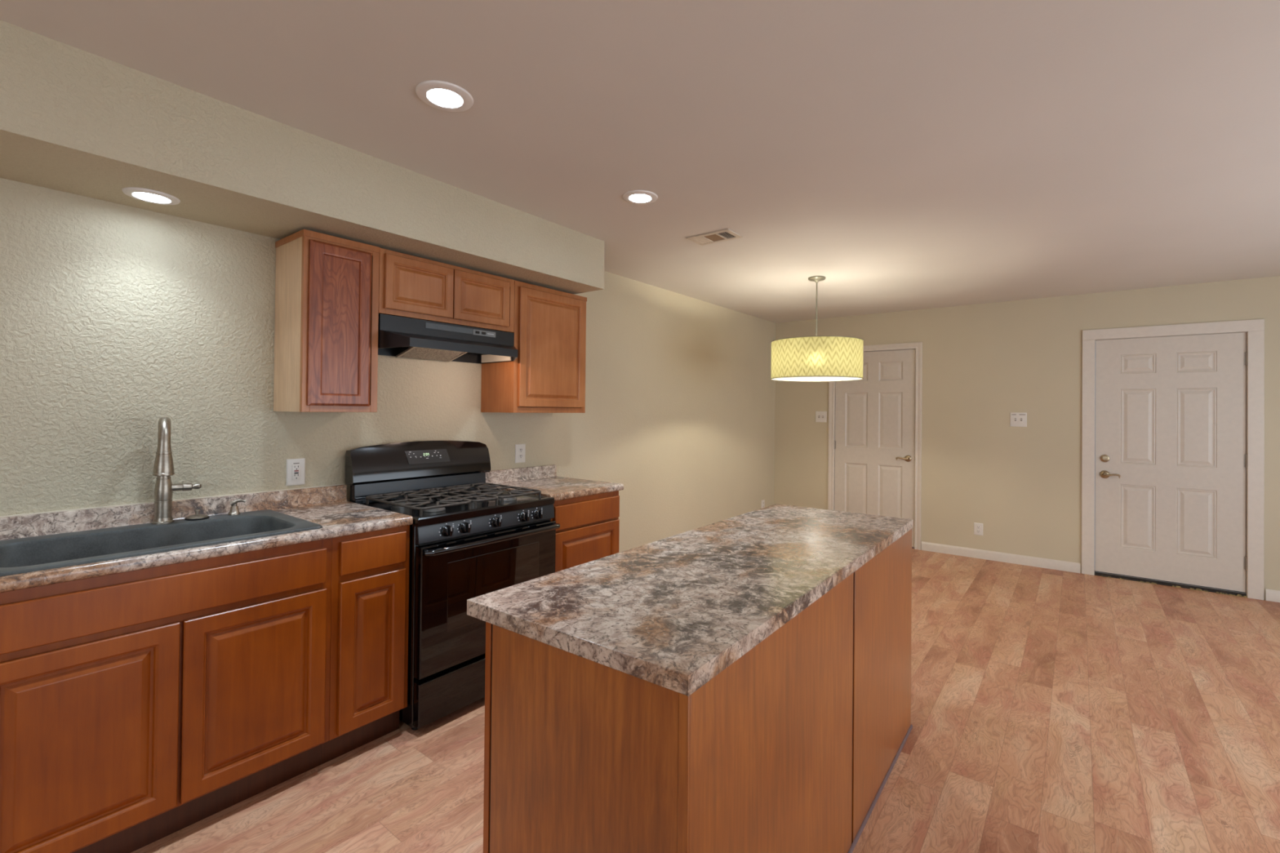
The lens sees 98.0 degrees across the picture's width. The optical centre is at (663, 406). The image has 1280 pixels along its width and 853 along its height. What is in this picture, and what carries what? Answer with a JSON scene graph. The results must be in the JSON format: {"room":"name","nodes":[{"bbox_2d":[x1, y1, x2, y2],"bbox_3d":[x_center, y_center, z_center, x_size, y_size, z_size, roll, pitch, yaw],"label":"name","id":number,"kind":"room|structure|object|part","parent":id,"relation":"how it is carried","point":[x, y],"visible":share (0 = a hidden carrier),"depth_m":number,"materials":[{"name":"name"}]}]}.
{"room":"kitchen","nodes":[
{"label":"kitchen","id":0,"kind":"room"},
{"bbox_2d":[0,20,604,294],"bbox_3d":[-2.298,-0.921,1.332,0.511,0.301,5.763,0,-1,37],"label":"soffit","id":1,"kind":"structure","parent":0,"point":[73,120],"depth_m":2.01,"materials":[{"name":"beige paint"}]},
{"bbox_2d":[121,186,180,204],"bbox_3d":[-1.849,-0.756,2.008,0.156,0.008,0.156,0,-1,37],"label":"recessed light","id":2,"kind":"object","parent":1,"relation":"in","point":[151,196],"visible":1,"depth_m":2.00,"materials":[{"name":"white"}]},
{"bbox_2d":[0,177,775,552],"bbox_3d":[-1.502,0.173,2.932,0.120,2.447,9.547,0,-1,37],"label":"wall","id":3,"kind":"structure","parent":0,"point":[116,319],"depth_m":2.40,"materials":[{"name":"beige paint"}]},
{"bbox_2d":[0,484,346,540],"bbox_3d":[-1.928,0.418,2.233,0.032,0.079,1.238,0,-1,37],"label":"backsplash","id":4,"kind":"structure","parent":3,"relation":"attached to","point":[65,522],"depth_m":2.14,"materials":[{"name":"stone"}]},
{"bbox_2d":[285,457,305,485],"bbox_3d":[-1.695,0.304,2.564,0.011,0.122,0.076,0,-1,37],"label":"wall outlet","id":5,"kind":"object","parent":3,"relation":"attached to","point":[295,468],"visible":1,"depth_m":2.56,"materials":[{"name":"white plastic"}]},
{"bbox_2d":[292,464,300,479],"bbox_3d":[-1.693,0.305,2.563,0.004,0.070,0.034,0,-1,37],"label":"receptacle","id":6,"kind":"object","parent":5,"relation":"attached to","point":[295,468],"depth_m":2.56,"materials":[{"name":"white plastic"}]},
{"bbox_2d":[273,229,379,412],"bbox_3d":[-1.523,-0.355,2.522,0.326,0.762,0.314,0,-1,37],"label":"upper cabinet","id":7,"kind":"object","parent":3,"relation":"attached to","point":[326,286],"visible":1,"depth_m":2.41,"materials":[{"name":"brown wood"}]},
{"bbox_3d":[-1.526,-0.723,2.529,0.310,0.027,0.314,0,-1,37],"label":"rail","id":8,"kind":"part","parent":7,"relation":"part of","materials":[{"name":"brown wood"}]},
{"bbox_3d":[-1.405,-0.349,2.422,0.020,0.696,0.252,0,-1,37],"label":"door","id":9,"kind":"part","parent":7,"relation":"part of","materials":[{"name":"brown wood"}]},
{"bbox_2d":[378,248,514,333],"bbox_3d":[-1.196,-0.577,2.958,0.326,0.301,0.767,0,-1,37],"label":"upper cabinet","id":10,"kind":"object","parent":3,"relation":"attached to","point":[411,286],"visible":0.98,"depth_m":2.81,"materials":[{"name":"brown wood"}]},
{"bbox_3d":[-1.186,-0.580,2.715,0.020,0.254,0.347,0,-1,37],"label":"door","id":11,"kind":"part","parent":10,"relation":"part of","materials":[{"name":"brown wood"}]},
{"bbox_3d":[-0.975,-0.575,2.997,0.020,0.254,0.346,0,-1,37],"label":"door","id":12,"kind":"part","parent":10,"relation":"part of","materials":[{"name":"brown wood"}]},
{"bbox_2d":[377,313,517,364],"bbox_3d":[-1.130,-0.338,2.906,0.496,0.168,0.760,0,-1,37],"label":"range hood","id":13,"kind":"object","parent":3,"relation":"attached to","point":[397,336],"visible":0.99,"depth_m":2.84,"materials":[{"name":"black metal"}]},
{"bbox_3d":[-1.322,-0.285,2.865,0.202,0.058,0.010,0,-1,37],"label":"filter rail","id":14,"kind":"part","parent":13,"relation":"part of","materials":[{"name":"silver metal"}]},
{"bbox_3d":[-1.144,-0.281,3.103,0.202,0.058,0.010,0,-1,37],"label":"filter rail","id":15,"kind":"part","parent":13,"relation":"part of","materials":[{"name":"silver metal"}]},
{"bbox_2d":[472,328,495,337],"bbox_3d":[-0.971,-0.395,3.012,0.004,0.029,0.143,0,-1,37],"label":"switch plate","id":16,"kind":"object","parent":13,"relation":"attached to","point":[477,333],"depth_m":3.01,"materials":[{"name":"silver metal"}]},
{"bbox_2d":[481,354,511,362],"bbox_3d":[-0.980,-0.283,3.253,0.270,0.046,0.009,0,-1,37],"label":"lamp","id":17,"kind":"object","parent":13,"relation":"attached to","point":[485,357],"depth_m":3.26,"materials":[{"name":"beige plastic"}]},
{"bbox_2d":[515,444,525,462],"bbox_3d":[-0.925,0.306,3.598,0.009,0.120,0.081,0,-1,37],"label":"wall outlet","id":18,"kind":"object","parent":3,"relation":"attached to","point":[520,449],"visible":1,"depth_m":3.59,"materials":[{"name":"white plastic"}]},
{"bbox_2d":[485,464,557,484],"bbox_3d":[-0.918,0.439,3.586,0.032,0.079,0.595,0,-1,37],"label":"backsplash","id":19,"kind":"structure","parent":3,"relation":"attached to","point":[508,475],"depth_m":3.58,"materials":[{"name":"stone"}]},
{"bbox_2d":[480,280,586,413],"bbox_3d":[-0.795,-0.338,3.496,0.326,0.758,0.584,0,-1,37],"label":"upper cabinet","id":20,"kind":"object","parent":3,"relation":"attached to","point":[547,375],"visible":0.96,"depth_m":3.34,"materials":[{"name":"brown wood"}]},
{"bbox_3d":[-0.689,-0.337,3.416,0.020,0.757,0.578,0,-1,37],"label":"frame","id":21,"kind":"part","parent":20,"relation":"part of","materials":[{"name":"brown wood"}]},
{"bbox_3d":[-0.798,-0.704,3.504,0.310,0.027,0.584,0,-1,37],"label":"rail","id":22,"kind":"part","parent":20,"relation":"part of","materials":[{"name":"brown wood"}]},
{"bbox_3d":[-0.673,-0.340,3.404,0.020,0.692,0.522,0,-1,37],"label":"door","id":23,"kind":"part","parent":20,"relation":"part of","materials":[{"name":"brown wood"}]},
{"bbox_2d":[760,499,764,508],"bbox_3d":[1.146,1.133,6.375,0.009,0.110,0.080,0,-1,37],"label":"wall outlet","id":24,"kind":"object","parent":3,"relation":"attached to","point":[762,505],"visible":0.96,"depth_m":6.37,"materials":[{"name":"white plastic"}]},
{"bbox_2d":[0,0,1279,323],"bbox_3d":[0.803,-1.092,1.232,5.840,0.100,9.547,0,-1,37],"label":"ceiling","id":25,"kind":"structure","parent":0,"point":[904,155],"depth_m":2.00,"materials":[{"name":"paint"}]},
{"bbox_2d":[415,80,473,111],"bbox_3d":[-0.741,-1.048,1.886,0.184,0.008,0.184,0,-1,37],"label":"recessed light","id":26,"kind":"object","parent":25,"relation":"in","point":[442,95],"visible":1,"depth_m":1.88,"materials":[{"name":"white"}]},
{"bbox_2d":[622,190,657,204],"bbox_3d":[-0.115,-1.034,2.758,0.176,0.008,0.176,0,-1,37],"label":"recessed light","id":27,"kind":"object","parent":25,"relation":"in","point":[635,197],"visible":1,"depth_m":2.75,"materials":[{"name":"white"}]},
{"bbox_2d":[686,228,742,245],"bbox_3d":[0.310,-1.025,3.377,0.295,0.008,0.178,0,-1,37],"label":"ceiling vent","id":28,"kind":"object","parent":25,"relation":"in","point":[726,234],"visible":1,"depth_m":3.37,"materials":[{"name":"metal"}]},
{"bbox_2d":[770,275,863,382],"bbox_3d":[1.206,-0.611,4.378,0.702,0.802,0.702,0,-1,37],"label":"pendant lamp","id":29,"kind":"object","parent":25,"relation":"hanging from","point":[813,358],"visible":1,"depth_m":4.08,"materials":[{"name":"fabric"}]},
{"bbox_3d":[1.207,-0.689,4.378,0.014,0.587,0.014,0,-1,37],"label":"rod","id":30,"kind":"part","parent":29,"relation":"part of","materials":[{"name":"metal"}]},
{"bbox_3d":[1.204,-0.359,4.376,0.696,0.292,0.696,0,-1,37],"label":"lamp shade","id":31,"kind":"part","parent":29,"relation":"part of","materials":[{"name":"yellow fabric"}]},
{"bbox_2d":[131,546,1279,852],"bbox_3d":[0.777,1.445,1.211,5.840,0.080,9.547,0,-1,37],"label":"floor","id":32,"kind":"structure","parent":0,"point":[1053,711],"depth_m":2.31,"materials":[{"name":"brown wood"}]},
{"bbox_2d":[0,537,332,852],"bbox_3d":[-1.781,0.940,1.930,0.628,0.890,0.915,0,-1,37],"label":"base cabinet","id":33,"kind":"object","parent":32,"relation":"on","point":[138,708],"visible":0.97,"depth_m":1.71,"materials":[{"name":"brown wood"}]},
{"bbox_3d":[-1.659,0.968,1.585,0.020,0.576,0.423,0,-1,37],"label":"door","id":34,"kind":"part","parent":33,"relation":"part of","materials":[{"name":"brown wood"}]},
{"bbox_3d":[-1.528,0.594,1.758,0.020,0.128,0.848,0,-1,37],"label":"drawer","id":35,"kind":"part","parent":33,"relation":"part of","materials":[{"name":"brown wood"}]},
{"bbox_2d":[0,484,413,592],"bbox_3d":[-1.688,0.436,2.053,0.634,0.120,1.238,0,-1,37],"label":"countertop","id":36,"kind":"structure","parent":33,"relation":"on","point":[328,506],"depth_m":2.06,"materials":[{"name":"stone"}]},
{"bbox_2d":[0,509,322,576],"bbox_3d":[-1.766,0.552,1.937,0.559,0.208,0.854,0,-1,37],"label":"sink","id":37,"kind":"object","parent":36,"relation":"in","point":[35,553],"visible":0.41,"depth_m":1.98,"materials":[{"name":"grey metal"}]},
{"bbox_2d":[184,509,209,520],"bbox_3d":[-1.857,0.430,2.213,0.076,0.038,0.076,0,-1,37],"label":"cover","id":38,"kind":"object","parent":37,"relation":"on","point":[197,516],"visible":1,"depth_m":2.20,"materials":[{"name":"silver metal"}]},
{"bbox_2d":[227,498,246,515],"bbox_3d":[-1.779,0.418,2.317,0.044,0.063,0.057,0,-1,37],"label":"soap dispenser","id":39,"kind":"object","parent":37,"relation":"on","point":[234,510],"visible":1,"depth_m":2.30,"materials":[{"name":"silver metal"}]},
{"bbox_3d":[-1.774,0.404,2.317,0.057,0.033,0.021,1,-1,-34],"label":"pump spout","id":40,"kind":"part","parent":39,"relation":"part of","materials":[{"name":"silver metal"}]},
{"bbox_2d":[151,416,201,524],"bbox_3d":[-1.873,0.243,2.092,0.132,0.408,0.239,1,0,-16],"label":"kitchen faucet","id":41,"kind":"object","parent":36,"relation":"on","point":[163,467],"visible":1,"depth_m":2.11,"materials":[{"name":"silver metal"}]},
{"bbox_3d":[-1.865,0.151,2.076,0.037,0.224,0.196,1,-1,-42],"label":"spout","id":42,"kind":"part","parent":41,"relation":"part of","materials":[{"name":"silver metal"}]},
{"bbox_3d":[-1.877,0.318,2.182,0.030,0.030,0.097,0,-1,43],"label":"handle","id":43,"kind":"part","parent":41,"relation":"part of","materials":[{"name":"silver metal"}]},
{"bbox_3d":[-1.402,0.973,1.929,0.020,0.576,0.417,0,-1,37],"label":"door","id":44,"kind":"part","parent":33,"relation":"part of","materials":[{"name":"brown wood"}]},
{"bbox_2d":[321,524,409,764],"bbox_3d":[-1.414,0.948,2.421,0.628,0.890,0.308,0,-1,37],"label":"base cabinet","id":45,"kind":"object","parent":32,"relation":"on","point":[370,598],"visible":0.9,"depth_m":2.22,"materials":[{"name":"brown wood"}]},
{"bbox_3d":[-1.170,0.975,2.240,0.020,0.586,0.258,0,-1,37],"label":"door","id":46,"kind":"part","parent":45,"relation":"part of","materials":[{"name":"brown wood"}]},
{"bbox_3d":[-1.166,0.590,2.243,0.020,0.128,0.258,0,-1,37],"label":"drawer","id":47,"kind":"part","parent":45,"relation":"part of","materials":[{"name":"brown wood"}]},
{"bbox_2d":[344,440,559,730],"bbox_3d":[-1.037,0.795,2.809,0.729,1.210,0.780,0,-1,37],"label":"gas range","id":48,"kind":"object","parent":32,"relation":"on","point":[470,538],"visible":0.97,"depth_m":2.58,"materials":[{"name":"black metal"}]},
{"bbox_3d":[-1.292,0.435,3.012,0.062,0.096,0.748,0,-1,37],"label":"panel","id":49,"kind":"part","parent":48,"relation":"part of","materials":[{"name":"black metal"}]},
{"bbox_3d":[-1.069,0.476,2.594,0.099,0.016,0.099,0,-1,37],"label":"burner","id":50,"kind":"part","parent":48,"relation":"part of","materials":[{"name":"metal"}]},
{"bbox_3d":[-0.945,0.549,2.442,0.029,0.049,0.049,0,-1,37],"label":"knob","id":51,"kind":"part","parent":48,"relation":"part of","materials":[{"name":"black plastic"}]},
{"bbox_3d":[-0.817,1.269,2.645,0.044,0.184,0.752,0,-1,37],"label":"storage drawer","id":52,"kind":"part","parent":48,"relation":"part of","materials":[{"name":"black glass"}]},
{"bbox_2d":[360,488,554,526],"bbox_3d":[-1.062,0.495,2.840,0.637,0.034,0.762,0,-1,37],"label":"cooktop","id":53,"kind":"object","parent":48,"relation":"in","point":[462,513],"depth_m":2.67,"materials":[{"name":"black metal"}]},
{"bbox_3d":[-0.892,0.551,2.513,0.029,0.049,0.049,0,-1,37],"label":"knob","id":54,"kind":"part","parent":48,"relation":"part of","materials":[{"name":"black plastic"}]},
{"bbox_3d":[-0.816,0.553,2.656,0.032,0.078,0.760,0,-1,37],"label":"control panel","id":55,"kind":"part","parent":48,"relation":"part of","materials":[{"name":"black metal"}]},
{"bbox_3d":[-0.812,0.879,2.647,0.048,0.552,0.752,0,-1,37],"label":"oven door","id":56,"kind":"part","parent":48,"relation":"part of","materials":[{"name":"black glass"}]},
{"bbox_3d":[-0.765,0.622,2.616,0.066,0.032,0.754,0,-1,37],"label":"door handle","id":57,"kind":"part","parent":48,"relation":"part of","materials":[{"name":"black metal"}]},
{"bbox_3d":[-0.792,0.553,2.647,0.029,0.049,0.049,0,-1,37],"label":"knob","id":58,"kind":"part","parent":48,"relation":"part of","materials":[{"name":"black plastic"}]},
{"bbox_3d":[-0.827,0.481,2.918,0.111,0.016,0.111,0,-1,37],"label":"burner","id":59,"kind":"part","parent":48,"relation":"part of","materials":[{"name":"metal"}]},
{"bbox_3d":[-0.692,0.555,2.781,0.029,0.049,0.049,0,-1,37],"label":"knob","id":60,"kind":"part","parent":48,"relation":"part of","materials":[{"name":"black plastic"}]},
{"bbox_3d":[-0.640,0.556,2.851,0.029,0.049,0.049,0,-1,37],"label":"knob","id":61,"kind":"part","parent":48,"relation":"part of","materials":[{"name":"black plastic"}]},
{"bbox_2d":[551,490,619,572],"bbox_3d":[-0.688,0.963,3.395,0.628,0.890,0.574,0,-1,37],"label":"base cabinet","id":62,"kind":"object","parent":32,"relation":"on","point":[588,531],"visible":0.33,"depth_m":3.20,"materials":[{"name":"brown wood"}]},
{"bbox_2d":[485,464,623,501],"bbox_3d":[-0.677,0.459,3.406,0.634,0.117,0.595,0,-1,37],"label":"countertop","id":63,"kind":"structure","parent":62,"relation":"on","point":[544,478],"depth_m":3.43,"materials":[{"name":"stone"}]},
{"bbox_3d":[-0.460,0.906,3.225,0.020,0.775,0.574,0,-1,37],"label":"frame","id":64,"kind":"part","parent":62,"relation":"part of","materials":[{"name":"brown wood"}]},
{"bbox_3d":[-0.434,0.615,3.224,0.020,0.132,0.527,0,-1,37],"label":"drawer","id":65,"kind":"part","parent":62,"relation":"part of","materials":[{"name":"brown wood"}]},
{"bbox_3d":[-0.438,0.989,3.221,0.020,0.588,0.527,0,-1,37],"label":"door","id":66,"kind":"part","parent":62,"relation":"part of","materials":[{"name":"brown wood"}]},
{"bbox_2d":[483,528,912,852],"bbox_3d":[0.329,0.968,1.903,0.614,0.876,1.813,0,-1,36],"label":"base cabinet","id":67,"kind":"object","parent":32,"relation":"on","point":[793,746],"visible":0.65,"depth_m":1.25,"materials":[{"name":"brown wood"}]},
{"bbox_3d":[0.103,0.967,2.064,0.020,0.876,1.806,0,-1,36],"label":"frame","id":68,"kind":"part","parent":67,"relation":"part of","materials":[{"name":"brown wood"}]},
{"bbox_3d":[-0.192,0.956,1.165,0.535,0.876,0.005,0,-1,36],"label":"panel","id":69,"kind":"part","parent":67,"relation":"part of","materials":[{"name":"brown wood"}]},
{"bbox_3d":[0.034,0.957,1.001,0.022,0.876,0.006,0,-1,36],"label":"corner trim","id":70,"kind":"part","parent":67,"relation":"part of","materials":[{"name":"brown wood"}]},
{"bbox_2d":[466,503,912,696],"bbox_3d":[0.312,0.510,1.923,0.655,0.038,1.824,0,-1,36],"label":"countertop","id":71,"kind":"structure","parent":67,"relation":"on","point":[673,613],"depth_m":1.45,"materials":[{"name":"stone"}]},
{"bbox_3d":[0.322,0.963,1.387,0.004,0.876,0.956,0,-1,36],"label":"panel","id":72,"kind":"part","parent":67,"relation":"part of","materials":[{"name":"brown wood"}]},
{"bbox_3d":[0.660,1.404,1.846,0.008,0.009,1.507,0,-1,36],"label":"shoe moulding","id":73,"kind":"part","parent":67,"relation":"part of","materials":[{"name":"wood"}]},
{"bbox_3d":[0.854,0.975,2.125,0.004,0.876,0.828,0,-1,36],"label":"panel","id":74,"kind":"part","parent":67,"relation":"part of","materials":[{"name":"brown wood"}]},
{"bbox_2d":[773,275,1279,599],"bbox_3d":[3.657,0.240,4.963,5.720,2.447,0.120,0,-1,37],"label":"wall","id":75,"kind":"structure","parent":0,"point":[983,363],"depth_m":5.21,"materials":[{"name":"paint"}]},
{"bbox_2d":[815,411,826,422],"bbox_3d":[1.780,0.120,6.278,0.130,0.124,0.020,0,-1,37],"label":"light switch","id":76,"kind":"object","parent":75,"relation":"attached to","point":[820,416],"visible":1,"depth_m":6.28,"materials":[{"name":"white plastic"}]},
{"bbox_2d":[833,348,915,546],"bbox_3d":[2.260,0.432,5.976,0.854,2.052,0.162,0,-1,37],"label":"door","id":77,"kind":"structure","parent":75,"relation":"in","point":[874,415],"depth_m":5.92,"materials":[{"name":"white paint"}]},
{"bbox_3d":[2.481,0.540,5.741,0.146,0.068,0.052,0,-1,37],"label":"lever handle","id":78,"kind":"part","parent":77,"relation":"part of","materials":[{"name":"gold metal"}]},
{"bbox_2d":[827,342,922,550],"bbox_3d":[2.236,0.401,5.935,0.965,2.112,0.017,0,-1,37],"label":"door frame","id":79,"kind":"structure","parent":75,"relation":"attached to","point":[917,346],"depth_m":5.68,"materials":[{"name":"white paint"}]},
{"bbox_2d":[973,522,982,535],"bbox_3d":[3.027,1.181,5.338,0.077,0.116,0.009,0,-1,37],"label":"wall outlet","id":80,"kind":"object","parent":75,"relation":"attached to","point":[978,527],"visible":1,"depth_m":5.33,"materials":[{"name":"white plastic"}]},
{"bbox_2d":[921,541,1080,573],"bbox_3d":[3.135,1.418,5.251,1.290,0.085,0.013,0,-1,37],"label":"baseboard","id":81,"kind":"structure","parent":75,"relation":"attached to","point":[1064,566],"depth_m":5.20,"materials":[{"name":"white paint"}]},
{"bbox_2d":[1009,412,1026,426],"bbox_3d":[3.291,0.125,5.150,0.131,0.131,0.020,0,-1,37],"label":"light switch","id":82,"kind":"object","parent":75,"relation":"attached to","point":[1016,419],"visible":1,"depth_m":5.15,"materials":[{"name":"white plastic"}]},
{"bbox_2d":[1093,331,1247,597],"bbox_3d":[4.142,0.444,4.568,0.946,2.042,0.166,0,-1,37],"label":"door","id":83,"kind":"structure","parent":75,"relation":"in","point":[1171,506],"depth_m":4.52,"materials":[{"name":"white paint"}]},
{"bbox_3d":[3.813,0.587,4.741,0.139,0.068,0.052,0,-1,37],"label":"lever handle","id":84,"kind":"part","parent":83,"relation":"part of","materials":[{"name":"gold metal"}]},
{"bbox_2d":[1081,319,1264,599],"bbox_3d":[4.108,0.401,4.538,1.102,2.128,0.017,0,-1,37],"label":"door frame","id":85,"kind":"structure","parent":75,"relation":"attached to","point":[1255,328],"depth_m":4.29,"materials":[{"name":"white paint"}]},
{"bbox_2d":[1265,588,1279,602],"bbox_3d":[5.169,1.426,3.733,1.549,0.085,0.013,0,-1,37],"label":"baseboard","id":86,"kind":"structure","parent":75,"relation":"attached to","point":[1271,595],"depth_m":4.17,"materials":[{"name":"white paint"}]}
]}

